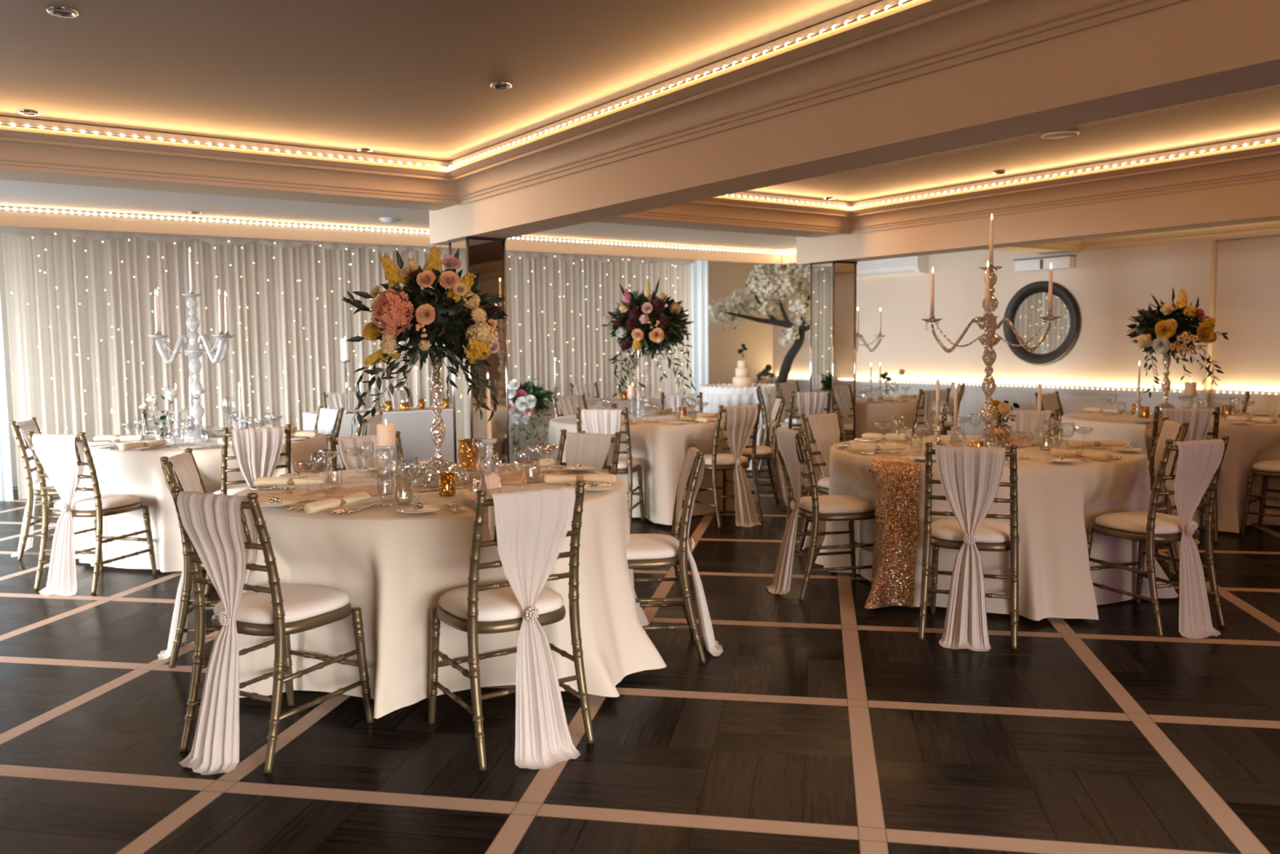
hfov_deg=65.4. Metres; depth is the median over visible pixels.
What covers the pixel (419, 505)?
butter portion
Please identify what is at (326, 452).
goblet
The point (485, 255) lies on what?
pillar
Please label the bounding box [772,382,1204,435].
trim
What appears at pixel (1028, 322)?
mirror glass
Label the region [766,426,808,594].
sash
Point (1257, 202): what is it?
ceiling beam
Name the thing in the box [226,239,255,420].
string
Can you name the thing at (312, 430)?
plate
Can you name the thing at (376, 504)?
spoon bowl
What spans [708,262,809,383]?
blossom tree
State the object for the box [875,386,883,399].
candle holder
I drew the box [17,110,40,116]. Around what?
recessed light
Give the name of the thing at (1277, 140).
light strip
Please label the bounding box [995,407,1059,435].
chair
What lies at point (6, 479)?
drape
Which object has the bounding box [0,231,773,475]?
wall
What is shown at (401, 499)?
cup
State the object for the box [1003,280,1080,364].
round mirror
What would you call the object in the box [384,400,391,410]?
votive holder
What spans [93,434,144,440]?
rolled napkin
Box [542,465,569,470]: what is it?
fork
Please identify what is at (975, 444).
votive holder
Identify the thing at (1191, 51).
ceiling beam
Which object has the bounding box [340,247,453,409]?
curtain
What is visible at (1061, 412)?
chair
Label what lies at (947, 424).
cushion
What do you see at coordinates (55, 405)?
curtain
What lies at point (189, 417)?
cup
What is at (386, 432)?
pillar candle
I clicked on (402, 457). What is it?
goblet
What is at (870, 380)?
taper candle
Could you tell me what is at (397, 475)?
votive holder
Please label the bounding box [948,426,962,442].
candle holder
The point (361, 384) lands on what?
taper candle
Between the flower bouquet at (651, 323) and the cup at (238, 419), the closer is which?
the cup at (238, 419)
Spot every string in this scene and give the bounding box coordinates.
[10,229,40,431]
[44,231,85,432]
[74,232,116,432]
[100,235,128,429]
[128,234,155,431]
[157,237,186,407]
[196,238,231,425]
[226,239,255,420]
[241,240,274,422]
[273,241,300,422]
[299,244,325,411]
[331,244,355,388]
[348,244,370,389]
[515,256,532,384]
[542,255,559,395]
[554,257,573,395]
[596,258,608,383]
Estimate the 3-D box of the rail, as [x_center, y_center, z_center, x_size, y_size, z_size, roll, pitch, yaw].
[6.659,-0.255,9.414,0.125,0.045,15.800,-4,6,-35]
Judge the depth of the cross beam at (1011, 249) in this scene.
11.35 m
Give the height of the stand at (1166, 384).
0.560 m
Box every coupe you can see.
[120,422,137,444]
[183,424,199,431]
[253,420,269,426]
[268,415,282,421]
[294,460,319,494]
[318,449,340,479]
[342,447,364,476]
[368,469,395,506]
[403,468,429,504]
[465,442,480,447]
[509,461,533,477]
[536,443,556,471]
[537,446,559,474]
[650,404,662,422]
[874,422,890,444]
[916,429,935,454]
[1013,431,1033,458]
[1043,419,1061,443]
[1075,426,1093,451]
[1207,402,1222,407]
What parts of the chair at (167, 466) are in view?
rail, post, post, seat frame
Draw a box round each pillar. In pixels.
[447,235,510,463]
[809,260,857,477]
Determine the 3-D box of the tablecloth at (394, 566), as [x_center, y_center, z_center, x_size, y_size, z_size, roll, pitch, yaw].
[-0.841,0.624,4.396,1.819,0.726,1.850,-1,5,-10]
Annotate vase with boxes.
[992,425,1010,443]
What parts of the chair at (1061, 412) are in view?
post, post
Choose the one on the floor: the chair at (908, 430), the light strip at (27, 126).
the chair at (908, 430)
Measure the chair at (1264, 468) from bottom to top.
0.917 m
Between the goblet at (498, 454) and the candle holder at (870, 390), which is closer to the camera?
the goblet at (498, 454)
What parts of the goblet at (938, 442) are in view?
stem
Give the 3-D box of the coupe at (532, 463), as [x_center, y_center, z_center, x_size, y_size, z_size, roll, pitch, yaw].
[-0.481,0.212,4.056,0.098,0.133,0.097,-4,6,-35]
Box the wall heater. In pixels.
[1013,254,1075,271]
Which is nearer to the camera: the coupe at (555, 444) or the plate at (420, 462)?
the coupe at (555, 444)
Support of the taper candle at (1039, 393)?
on the candle holder at (1037, 429)
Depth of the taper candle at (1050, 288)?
5.53 m
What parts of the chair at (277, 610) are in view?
post, rail, rail, rail, rail, post, seat frame, leg, leg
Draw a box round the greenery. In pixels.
[755,364,774,384]
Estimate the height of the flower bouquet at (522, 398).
0.829 m
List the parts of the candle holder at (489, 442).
turned stem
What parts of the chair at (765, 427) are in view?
post, post, seat frame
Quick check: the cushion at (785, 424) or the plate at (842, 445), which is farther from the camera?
the cushion at (785, 424)
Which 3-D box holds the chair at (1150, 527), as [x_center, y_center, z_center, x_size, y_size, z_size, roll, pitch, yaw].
[2.488,0.487,4.844,0.430,0.917,0.504,-3,5,-22]
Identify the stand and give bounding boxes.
[339,360,356,413]
[368,387,381,409]
[404,345,472,486]
[640,344,659,415]
[1151,348,1175,415]
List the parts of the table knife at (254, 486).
handle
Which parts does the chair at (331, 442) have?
post, rail, post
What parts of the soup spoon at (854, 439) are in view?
handle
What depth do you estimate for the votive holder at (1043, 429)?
5.55 m
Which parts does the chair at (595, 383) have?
post, post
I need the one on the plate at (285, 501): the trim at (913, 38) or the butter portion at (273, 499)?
the butter portion at (273, 499)
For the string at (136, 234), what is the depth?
9.58 m
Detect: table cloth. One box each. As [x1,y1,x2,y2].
[302,395,666,467]
[697,382,785,448]
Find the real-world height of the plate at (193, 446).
0.012 m
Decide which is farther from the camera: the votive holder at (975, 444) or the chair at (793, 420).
the chair at (793, 420)
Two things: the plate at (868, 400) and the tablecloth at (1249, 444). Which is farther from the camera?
the plate at (868, 400)
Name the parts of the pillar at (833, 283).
mirror panel, mirror panel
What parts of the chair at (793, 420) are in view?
post, post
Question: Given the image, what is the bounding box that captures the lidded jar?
[399,384,409,410]
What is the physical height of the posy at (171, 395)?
0.346 m
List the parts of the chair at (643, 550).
seat frame, post, post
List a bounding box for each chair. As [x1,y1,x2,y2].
[9,417,75,560]
[26,431,157,593]
[141,408,195,435]
[160,448,221,667]
[170,485,373,773]
[213,423,291,495]
[313,405,343,470]
[313,411,382,473]
[322,390,359,408]
[327,431,404,471]
[375,388,413,408]
[427,480,594,770]
[551,393,587,417]
[555,429,621,475]
[568,382,599,398]
[575,407,644,532]
[625,442,706,663]
[660,391,702,412]
[694,403,764,528]
[725,395,786,511]
[753,384,800,472]
[774,381,799,451]
[775,423,875,600]
[777,390,831,475]
[797,410,846,554]
[889,387,950,435]
[918,441,1019,648]
[939,382,964,435]
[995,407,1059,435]
[1034,391,1063,431]
[1085,435,1229,637]
[1147,405,1220,542]
[1148,417,1189,582]
[1240,391,1279,417]
[1240,459,1279,534]
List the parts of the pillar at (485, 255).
mirror panel, mirror panel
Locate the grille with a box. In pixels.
[1044,133,1075,138]
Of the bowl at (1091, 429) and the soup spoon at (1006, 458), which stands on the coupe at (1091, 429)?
the bowl at (1091, 429)
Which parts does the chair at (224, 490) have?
post, rail, rail, rail, rail, post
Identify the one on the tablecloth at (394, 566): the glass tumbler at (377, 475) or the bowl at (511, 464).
the glass tumbler at (377, 475)
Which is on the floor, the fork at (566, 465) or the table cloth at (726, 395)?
the table cloth at (726, 395)
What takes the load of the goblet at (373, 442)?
on the tablecloth at (394, 566)
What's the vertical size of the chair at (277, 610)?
0.917 m
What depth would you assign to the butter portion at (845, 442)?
5.76 m
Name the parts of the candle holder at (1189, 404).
turned stem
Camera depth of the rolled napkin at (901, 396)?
10.70 m
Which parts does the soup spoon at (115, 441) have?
handle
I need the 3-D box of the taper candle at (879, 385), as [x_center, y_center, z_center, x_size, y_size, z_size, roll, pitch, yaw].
[2.539,-0.553,10.543,0.023,0.260,0.023,-4,6,-35]
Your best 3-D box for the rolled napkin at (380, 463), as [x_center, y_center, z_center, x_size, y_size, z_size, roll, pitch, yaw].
[-1.238,0.192,4.947,0.063,0.039,0.321,-3,5,-29]
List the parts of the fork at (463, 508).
handle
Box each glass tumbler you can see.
[326,464,342,488]
[377,475,394,499]
[467,471,484,493]
[484,452,498,469]
[524,458,540,481]
[910,432,922,451]
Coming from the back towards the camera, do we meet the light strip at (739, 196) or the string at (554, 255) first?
the string at (554, 255)
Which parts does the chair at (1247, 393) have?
post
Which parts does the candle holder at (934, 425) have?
turned stem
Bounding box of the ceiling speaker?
[1040,130,1079,139]
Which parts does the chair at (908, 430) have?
post, rail, rail, post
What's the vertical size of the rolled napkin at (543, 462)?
0.039 m
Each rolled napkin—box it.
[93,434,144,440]
[118,439,167,449]
[179,426,189,432]
[217,437,231,444]
[253,475,329,485]
[282,426,297,431]
[284,431,317,437]
[303,491,371,513]
[377,459,404,472]
[458,489,488,510]
[506,457,555,471]
[543,473,617,483]
[622,417,632,423]
[658,408,672,413]
[680,415,711,422]
[697,412,723,417]
[847,443,906,451]
[862,432,910,441]
[883,396,903,401]
[898,394,918,398]
[1049,448,1112,460]
[1066,440,1126,447]
[1082,407,1123,413]
[1212,408,1239,413]
[1226,415,1275,422]
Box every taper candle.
[154,289,159,331]
[156,289,160,331]
[174,384,178,419]
[188,247,193,290]
[188,377,192,416]
[217,289,222,331]
[224,292,228,331]
[238,382,242,417]
[360,364,362,395]
[415,367,418,395]
[485,374,491,439]
[554,358,556,387]
[637,351,639,388]
[856,307,858,333]
[869,364,871,387]
[878,364,880,386]
[879,307,881,333]
[930,266,934,314]
[935,373,939,424]
[953,381,957,426]
[984,261,989,311]
[988,214,993,262]
[1036,377,1041,427]
[1048,262,1052,311]
[1136,361,1140,398]
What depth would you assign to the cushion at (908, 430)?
9.65 m
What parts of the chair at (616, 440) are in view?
post, rail, rail, post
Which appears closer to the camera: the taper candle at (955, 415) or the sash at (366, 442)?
the sash at (366, 442)
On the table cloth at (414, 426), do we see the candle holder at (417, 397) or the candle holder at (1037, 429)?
the candle holder at (417, 397)
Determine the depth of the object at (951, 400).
10.75 m
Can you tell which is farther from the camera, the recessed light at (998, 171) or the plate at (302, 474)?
the recessed light at (998, 171)
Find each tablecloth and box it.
[73,430,327,572]
[232,462,666,718]
[546,411,735,524]
[796,395,934,438]
[814,435,1177,620]
[1059,410,1279,533]
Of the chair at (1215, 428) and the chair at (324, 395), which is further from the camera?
the chair at (324, 395)
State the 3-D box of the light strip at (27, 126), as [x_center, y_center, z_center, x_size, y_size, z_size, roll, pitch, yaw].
[-3.115,-1.641,5.547,4.400,0.027,0.026,-4,6,-35]
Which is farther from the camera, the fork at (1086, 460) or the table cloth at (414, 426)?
the table cloth at (414, 426)
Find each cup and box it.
[173,419,181,422]
[187,415,194,419]
[236,417,244,421]
[377,444,395,450]
[398,497,408,502]
[481,438,497,444]
[627,396,636,399]
[932,423,942,428]
[951,426,959,431]
[1033,426,1044,431]
[1042,444,1049,448]
[1134,398,1142,401]
[1184,394,1195,397]
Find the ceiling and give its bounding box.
[0,0,1279,253]
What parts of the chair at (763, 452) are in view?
seat frame, post, post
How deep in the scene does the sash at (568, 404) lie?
9.12 m
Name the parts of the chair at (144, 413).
post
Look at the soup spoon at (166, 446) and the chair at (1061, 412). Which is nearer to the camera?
the soup spoon at (166, 446)
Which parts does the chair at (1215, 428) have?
post, rail, rail, leg, post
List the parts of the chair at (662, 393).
post, post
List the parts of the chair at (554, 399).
post, post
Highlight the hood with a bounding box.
[1013,254,1075,261]
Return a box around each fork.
[287,505,303,511]
[441,503,457,512]
[449,502,466,511]
[535,465,562,470]
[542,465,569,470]
[564,482,608,484]
[1057,456,1090,462]
[1058,456,1092,461]
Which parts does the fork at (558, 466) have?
handle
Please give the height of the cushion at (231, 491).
0.054 m
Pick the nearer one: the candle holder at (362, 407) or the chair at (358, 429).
the chair at (358, 429)
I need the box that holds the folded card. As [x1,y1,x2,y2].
[478,466,502,489]
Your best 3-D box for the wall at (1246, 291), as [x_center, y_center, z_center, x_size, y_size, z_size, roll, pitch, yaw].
[6.765,-0.808,9.447,0.150,2.630,15.800,-4,6,-35]
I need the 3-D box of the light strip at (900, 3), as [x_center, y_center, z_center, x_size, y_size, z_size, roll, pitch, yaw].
[0.358,-1.584,4.417,0.026,0.027,5.810,-4,6,-35]
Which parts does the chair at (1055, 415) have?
post, post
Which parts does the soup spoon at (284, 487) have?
handle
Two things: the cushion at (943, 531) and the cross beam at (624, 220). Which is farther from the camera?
the cross beam at (624, 220)
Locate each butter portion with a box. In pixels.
[269,496,282,502]
[293,470,300,475]
[413,502,423,510]
[573,462,584,468]
[590,480,599,487]
[843,440,850,445]
[1058,454,1065,460]
[1122,444,1132,448]
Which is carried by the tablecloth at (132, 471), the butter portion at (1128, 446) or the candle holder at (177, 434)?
the candle holder at (177, 434)
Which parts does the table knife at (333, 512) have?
handle, blade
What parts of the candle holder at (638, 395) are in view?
turned stem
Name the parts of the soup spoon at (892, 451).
handle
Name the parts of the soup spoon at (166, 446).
handle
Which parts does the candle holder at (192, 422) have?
turned stem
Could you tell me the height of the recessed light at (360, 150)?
0.010 m
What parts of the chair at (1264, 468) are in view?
leg, leg, seat frame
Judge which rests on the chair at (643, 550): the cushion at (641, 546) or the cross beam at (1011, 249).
the cushion at (641, 546)
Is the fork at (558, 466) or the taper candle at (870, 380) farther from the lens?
the taper candle at (870, 380)
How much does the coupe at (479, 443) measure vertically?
0.133 m
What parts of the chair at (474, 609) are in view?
leg, post, seat frame, rail, rail, rail, rail, post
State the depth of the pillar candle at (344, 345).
9.18 m
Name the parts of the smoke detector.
plate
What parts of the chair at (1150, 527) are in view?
leg, leg, seat frame, post, rail, rail, rail, rail, post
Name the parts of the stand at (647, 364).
beaded stem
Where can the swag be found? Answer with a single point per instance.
(33, 232)
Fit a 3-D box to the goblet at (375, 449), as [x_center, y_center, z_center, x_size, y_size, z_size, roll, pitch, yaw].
[-1.131,0.178,4.383,0.072,0.162,0.072,-4,6,-35]
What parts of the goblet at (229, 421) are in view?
stem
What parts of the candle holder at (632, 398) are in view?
turned stem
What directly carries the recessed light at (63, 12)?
in the ceiling
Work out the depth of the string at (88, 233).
9.34 m
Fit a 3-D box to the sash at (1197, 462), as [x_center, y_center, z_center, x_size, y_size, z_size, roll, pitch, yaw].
[2.580,0.508,4.617,0.298,0.899,0.207,-3,5,-26]
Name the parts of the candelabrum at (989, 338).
drip dish, arm, drip dish, arm, turned stem, stem, drip dish, arm, drip dish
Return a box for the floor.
[0,452,1279,853]
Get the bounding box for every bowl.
[120,422,137,429]
[282,486,294,489]
[294,460,319,471]
[318,449,340,458]
[342,447,364,456]
[360,469,368,472]
[368,469,395,480]
[370,502,382,506]
[373,448,391,467]
[395,460,413,481]
[403,468,429,479]
[489,453,507,475]
[499,464,508,467]
[509,461,533,471]
[536,443,556,452]
[537,446,559,455]
[874,422,890,427]
[916,429,935,436]
[1013,431,1033,439]
[1043,419,1061,426]
[1075,426,1093,435]
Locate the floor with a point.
(823, 722)
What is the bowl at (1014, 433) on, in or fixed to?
on the coupe at (1014, 433)
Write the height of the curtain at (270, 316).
2.500 m
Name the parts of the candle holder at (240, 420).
turned stem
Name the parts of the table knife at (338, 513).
handle, blade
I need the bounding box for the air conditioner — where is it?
[856,254,928,279]
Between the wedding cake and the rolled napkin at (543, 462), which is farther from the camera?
the wedding cake
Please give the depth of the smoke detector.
9.83 m
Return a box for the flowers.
[737,343,747,359]
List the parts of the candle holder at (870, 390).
turned stem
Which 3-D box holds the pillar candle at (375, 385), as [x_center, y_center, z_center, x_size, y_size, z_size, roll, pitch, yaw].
[-2.586,-0.468,9.676,0.076,0.173,0.076,-4,6,-35]
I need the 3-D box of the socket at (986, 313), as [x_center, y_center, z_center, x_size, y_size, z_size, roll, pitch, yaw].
[1.868,-0.604,5.364,0.032,0.030,0.031,-4,6,-35]
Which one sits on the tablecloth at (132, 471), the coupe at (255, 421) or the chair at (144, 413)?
the coupe at (255, 421)
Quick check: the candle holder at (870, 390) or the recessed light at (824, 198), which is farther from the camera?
the candle holder at (870, 390)
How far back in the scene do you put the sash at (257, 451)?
5.89 m
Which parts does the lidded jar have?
lid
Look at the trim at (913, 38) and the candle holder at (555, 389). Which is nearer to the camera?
the trim at (913, 38)
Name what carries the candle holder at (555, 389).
on the table runner at (651, 397)
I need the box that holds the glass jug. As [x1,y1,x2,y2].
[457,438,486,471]
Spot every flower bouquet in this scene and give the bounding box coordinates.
[342,245,508,435]
[508,373,555,456]
[600,278,696,397]
[1125,287,1228,397]
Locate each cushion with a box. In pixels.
[34,478,53,489]
[53,493,140,510]
[213,486,248,495]
[213,583,349,624]
[313,470,330,473]
[438,581,563,621]
[610,457,639,468]
[625,533,679,559]
[703,453,748,465]
[741,444,772,455]
[762,422,800,429]
[784,417,796,422]
[799,494,875,513]
[817,476,829,488]
[889,427,933,435]
[931,518,1018,542]
[940,420,953,426]
[1094,511,1198,533]
[1150,490,1163,503]
[1252,459,1279,472]
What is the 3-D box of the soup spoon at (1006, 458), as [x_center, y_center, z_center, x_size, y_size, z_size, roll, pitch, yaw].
[1.840,0.167,5.000,0.039,0.018,0.192,1,5,22]
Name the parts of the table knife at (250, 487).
handle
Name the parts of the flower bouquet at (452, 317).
stem, stem, stem, stem, stem, stem, stem, stem, stem, stem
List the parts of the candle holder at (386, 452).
turned stem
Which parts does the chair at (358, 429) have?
post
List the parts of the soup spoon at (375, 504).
handle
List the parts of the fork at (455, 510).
handle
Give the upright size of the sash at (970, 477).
0.899 m
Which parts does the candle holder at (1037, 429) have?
turned stem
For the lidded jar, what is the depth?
9.50 m
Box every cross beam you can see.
[591,216,842,237]
[984,246,1069,253]
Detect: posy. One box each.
[137,386,204,439]
[880,368,905,396]
[991,399,1019,426]
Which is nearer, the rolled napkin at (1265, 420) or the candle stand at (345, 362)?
the rolled napkin at (1265, 420)
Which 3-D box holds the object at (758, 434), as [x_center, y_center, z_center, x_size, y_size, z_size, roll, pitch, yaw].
[1.242,0.014,10.690,0.208,0.899,0.298,-1,5,-4]
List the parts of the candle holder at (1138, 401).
turned stem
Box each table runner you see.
[240,469,618,502]
[310,395,661,413]
[863,436,1068,608]
[1144,415,1164,513]
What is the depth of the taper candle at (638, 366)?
8.39 m
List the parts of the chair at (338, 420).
post, post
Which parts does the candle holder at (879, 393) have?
turned stem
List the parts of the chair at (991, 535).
post, leg, rail, rail, rail, rail, seat frame, post, leg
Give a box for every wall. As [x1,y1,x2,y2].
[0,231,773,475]
[773,240,1216,408]
[1209,234,1279,413]
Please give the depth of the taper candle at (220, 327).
6.76 m
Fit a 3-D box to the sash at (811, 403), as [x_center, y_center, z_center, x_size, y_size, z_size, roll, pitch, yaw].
[1.623,0.116,9.424,0.298,0.899,0.209,-1,5,-10]
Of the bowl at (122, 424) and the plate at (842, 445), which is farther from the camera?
the bowl at (122, 424)
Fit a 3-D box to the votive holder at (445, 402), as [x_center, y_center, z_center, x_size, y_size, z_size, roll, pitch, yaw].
[-1.923,-0.236,9.852,0.068,0.088,0.068,-4,6,-35]
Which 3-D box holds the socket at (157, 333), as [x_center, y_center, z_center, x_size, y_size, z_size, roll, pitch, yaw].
[-3.258,-0.629,6.729,0.032,0.030,0.031,-4,6,-35]
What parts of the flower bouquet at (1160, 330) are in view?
stem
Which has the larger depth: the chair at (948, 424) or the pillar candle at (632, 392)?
the chair at (948, 424)
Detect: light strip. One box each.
[0,122,447,168]
[0,207,781,253]
[448,0,907,168]
[726,194,851,207]
[776,377,1200,392]
[781,250,796,253]
[852,137,1279,208]
[1214,391,1279,395]
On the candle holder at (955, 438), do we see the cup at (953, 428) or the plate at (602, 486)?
the cup at (953, 428)
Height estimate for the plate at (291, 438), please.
0.012 m
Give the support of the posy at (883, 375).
in the bud vase
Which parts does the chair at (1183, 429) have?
post, seat frame, post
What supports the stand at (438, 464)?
on the table runner at (400, 487)
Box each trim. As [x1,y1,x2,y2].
[0,0,1190,204]
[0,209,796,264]
[617,133,1279,234]
[708,378,773,383]
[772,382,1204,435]
[1013,220,1279,252]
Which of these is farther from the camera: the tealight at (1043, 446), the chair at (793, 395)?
the chair at (793, 395)
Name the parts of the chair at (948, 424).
seat frame, post, post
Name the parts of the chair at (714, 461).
post, leg, seat frame, rail, rail, rail, post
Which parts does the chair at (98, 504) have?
post, rail, rail, rail, rail, post, seat frame, leg, leg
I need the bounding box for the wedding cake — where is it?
[733,360,752,387]
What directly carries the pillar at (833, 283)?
on the floor
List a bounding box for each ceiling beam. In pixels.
[429,0,1279,245]
[795,179,1279,265]
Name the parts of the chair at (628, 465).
post, rail, rail, rail, seat frame, post, leg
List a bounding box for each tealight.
[398,492,408,502]
[1042,442,1049,448]
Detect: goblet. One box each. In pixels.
[221,396,236,432]
[311,452,328,490]
[359,441,375,476]
[373,448,391,486]
[395,460,413,502]
[400,457,419,497]
[471,437,486,471]
[478,455,495,495]
[489,453,507,492]
[514,447,530,484]
[929,400,947,445]
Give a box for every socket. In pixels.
[155,331,159,335]
[928,314,934,318]
[983,311,990,316]
[1046,311,1053,316]
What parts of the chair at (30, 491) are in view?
post, rail, post, seat frame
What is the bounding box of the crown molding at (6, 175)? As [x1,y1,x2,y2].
[0,169,457,210]
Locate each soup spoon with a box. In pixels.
[89,440,119,443]
[146,444,171,450]
[250,486,294,490]
[346,502,382,514]
[353,466,368,472]
[499,462,527,467]
[853,439,881,441]
[866,450,900,454]
[1004,457,1009,463]
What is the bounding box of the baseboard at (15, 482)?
[11,474,17,487]
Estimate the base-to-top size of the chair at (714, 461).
0.917 m
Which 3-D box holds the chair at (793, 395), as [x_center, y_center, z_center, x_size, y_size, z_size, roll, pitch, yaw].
[1.593,0.092,9.666,0.430,0.917,0.504,-1,5,-7]
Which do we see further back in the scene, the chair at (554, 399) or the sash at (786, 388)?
the sash at (786, 388)
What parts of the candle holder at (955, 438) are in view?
turned stem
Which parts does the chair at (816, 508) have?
post, rail, rail, rail, post, seat frame, leg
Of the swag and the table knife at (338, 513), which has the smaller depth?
the table knife at (338, 513)
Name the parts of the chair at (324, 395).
post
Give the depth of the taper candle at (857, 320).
10.53 m
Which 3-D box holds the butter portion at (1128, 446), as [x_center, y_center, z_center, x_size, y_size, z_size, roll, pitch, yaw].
[2.640,0.108,5.392,0.027,0.028,0.049,-5,6,-40]
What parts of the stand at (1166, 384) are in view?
beaded stem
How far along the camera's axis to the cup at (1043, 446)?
5.55 m
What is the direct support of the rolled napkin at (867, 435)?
on the tablecloth at (1057, 502)
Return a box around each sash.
[11,419,43,556]
[31,433,84,595]
[157,451,202,659]
[177,490,257,774]
[231,426,284,486]
[317,407,342,465]
[326,391,355,410]
[335,435,393,470]
[360,413,382,435]
[378,390,407,408]
[488,485,581,768]
[555,395,583,416]
[564,431,615,472]
[572,382,595,399]
[581,408,622,473]
[666,393,697,412]
[675,446,723,656]
[722,404,762,527]
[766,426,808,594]
[768,398,787,506]
[777,382,797,456]
[795,391,826,487]
[802,413,839,549]
[920,389,947,435]
[935,444,1005,651]
[1004,409,1052,437]
[1035,392,1059,435]
[1154,419,1188,573]
[1161,408,1212,544]
[1165,439,1224,639]
[1248,393,1279,416]
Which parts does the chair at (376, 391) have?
post, post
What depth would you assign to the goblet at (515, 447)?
4.37 m
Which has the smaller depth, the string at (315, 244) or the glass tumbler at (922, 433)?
the glass tumbler at (922, 433)
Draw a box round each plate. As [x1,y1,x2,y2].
[88,444,116,448]
[115,434,136,435]
[178,444,207,448]
[209,427,229,431]
[258,498,297,506]
[279,472,315,478]
[283,437,306,440]
[296,429,319,431]
[396,505,440,513]
[417,460,429,463]
[563,465,595,471]
[575,484,613,490]
[668,421,688,423]
[686,410,703,412]
[832,443,859,447]
[868,400,883,401]
[885,433,911,435]
[909,455,936,460]
[1041,435,1066,438]
[1044,457,1079,462]
[1111,447,1144,451]
[1130,419,1152,422]
[1225,421,1251,423]
[1249,412,1273,414]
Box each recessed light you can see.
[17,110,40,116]
[46,6,78,17]
[188,211,200,213]
[355,148,373,152]
[489,82,511,89]
[822,197,835,199]
[992,170,1008,173]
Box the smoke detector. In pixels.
[378,217,399,223]
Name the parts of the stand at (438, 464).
flower dish, beaded stem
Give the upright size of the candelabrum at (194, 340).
1.011 m
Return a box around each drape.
[0,298,13,501]
[691,260,708,410]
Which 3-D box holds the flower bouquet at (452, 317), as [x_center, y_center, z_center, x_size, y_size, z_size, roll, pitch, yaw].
[-0.943,-0.388,4.428,0.716,0.812,0.630,-2,5,-19]
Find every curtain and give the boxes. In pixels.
[1,231,190,499]
[182,239,345,431]
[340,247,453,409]
[505,253,591,400]
[590,258,692,398]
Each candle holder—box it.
[171,419,182,437]
[187,415,195,431]
[236,417,244,429]
[357,396,365,409]
[377,444,397,480]
[413,395,420,407]
[478,438,502,479]
[551,387,558,403]
[627,396,636,415]
[634,387,644,417]
[866,386,874,399]
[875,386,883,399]
[929,423,943,443]
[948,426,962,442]
[1031,426,1045,444]
[1132,398,1142,416]
[1184,394,1195,408]
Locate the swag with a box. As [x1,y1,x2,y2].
[0,226,694,265]
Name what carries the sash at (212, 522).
attached to the chair at (277, 610)
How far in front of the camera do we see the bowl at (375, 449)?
4.38 m
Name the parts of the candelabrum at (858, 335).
arm, arm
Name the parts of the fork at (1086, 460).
handle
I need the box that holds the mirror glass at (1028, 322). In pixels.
[1014,292,1069,354]
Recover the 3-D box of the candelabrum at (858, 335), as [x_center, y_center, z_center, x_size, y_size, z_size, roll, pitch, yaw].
[2.304,-0.813,10.872,0.570,0.986,0.570,4,7,45]
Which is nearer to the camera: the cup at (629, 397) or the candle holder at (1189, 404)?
the candle holder at (1189, 404)
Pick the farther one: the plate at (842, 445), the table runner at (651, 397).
the table runner at (651, 397)
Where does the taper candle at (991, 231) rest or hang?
on the candelabrum at (989, 338)
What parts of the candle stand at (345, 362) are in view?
candle plate, plate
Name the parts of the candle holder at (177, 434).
turned stem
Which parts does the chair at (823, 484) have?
post, rail, rail, seat frame, rail, post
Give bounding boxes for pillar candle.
[340,337,351,360]
[369,373,377,387]
[376,418,395,445]
[627,383,637,396]
[1184,380,1196,395]
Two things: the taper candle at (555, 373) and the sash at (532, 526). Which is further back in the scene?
the taper candle at (555, 373)
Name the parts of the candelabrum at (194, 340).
drip dish, arm, arm, drip dish, stem, turned stem, arm, arm, drip dish, drip dish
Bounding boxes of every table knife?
[248,486,296,489]
[253,485,300,488]
[330,504,369,514]
[335,505,370,515]
[364,466,378,471]
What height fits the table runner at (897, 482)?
0.728 m
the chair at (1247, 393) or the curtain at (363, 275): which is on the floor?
the chair at (1247, 393)
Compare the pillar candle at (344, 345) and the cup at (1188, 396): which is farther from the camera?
the pillar candle at (344, 345)
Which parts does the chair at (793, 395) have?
leg, post, rail, post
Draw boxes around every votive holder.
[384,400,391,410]
[393,475,413,503]
[417,399,424,408]
[438,472,455,495]
[441,398,448,408]
[609,403,617,409]
[621,391,626,399]
[678,406,686,417]
[972,441,985,447]
[1039,429,1053,449]
[1131,403,1141,414]
[1139,405,1149,417]
[1222,404,1232,417]
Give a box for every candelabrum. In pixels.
[147,290,235,439]
[855,309,884,398]
[921,262,1061,448]
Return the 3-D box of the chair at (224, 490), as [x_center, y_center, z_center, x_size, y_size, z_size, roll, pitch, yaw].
[-2.385,0.434,6.108,0.430,0.917,0.504,-4,6,-35]
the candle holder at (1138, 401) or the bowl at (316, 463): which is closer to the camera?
the bowl at (316, 463)
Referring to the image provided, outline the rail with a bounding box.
[772,378,1250,398]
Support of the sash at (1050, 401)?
attached to the chair at (1061, 412)
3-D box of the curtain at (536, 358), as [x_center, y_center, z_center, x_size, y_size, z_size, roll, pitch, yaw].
[-1.268,-0.884,12.170,1.570,2.500,0.044,-4,6,-35]
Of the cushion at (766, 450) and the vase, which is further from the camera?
the cushion at (766, 450)

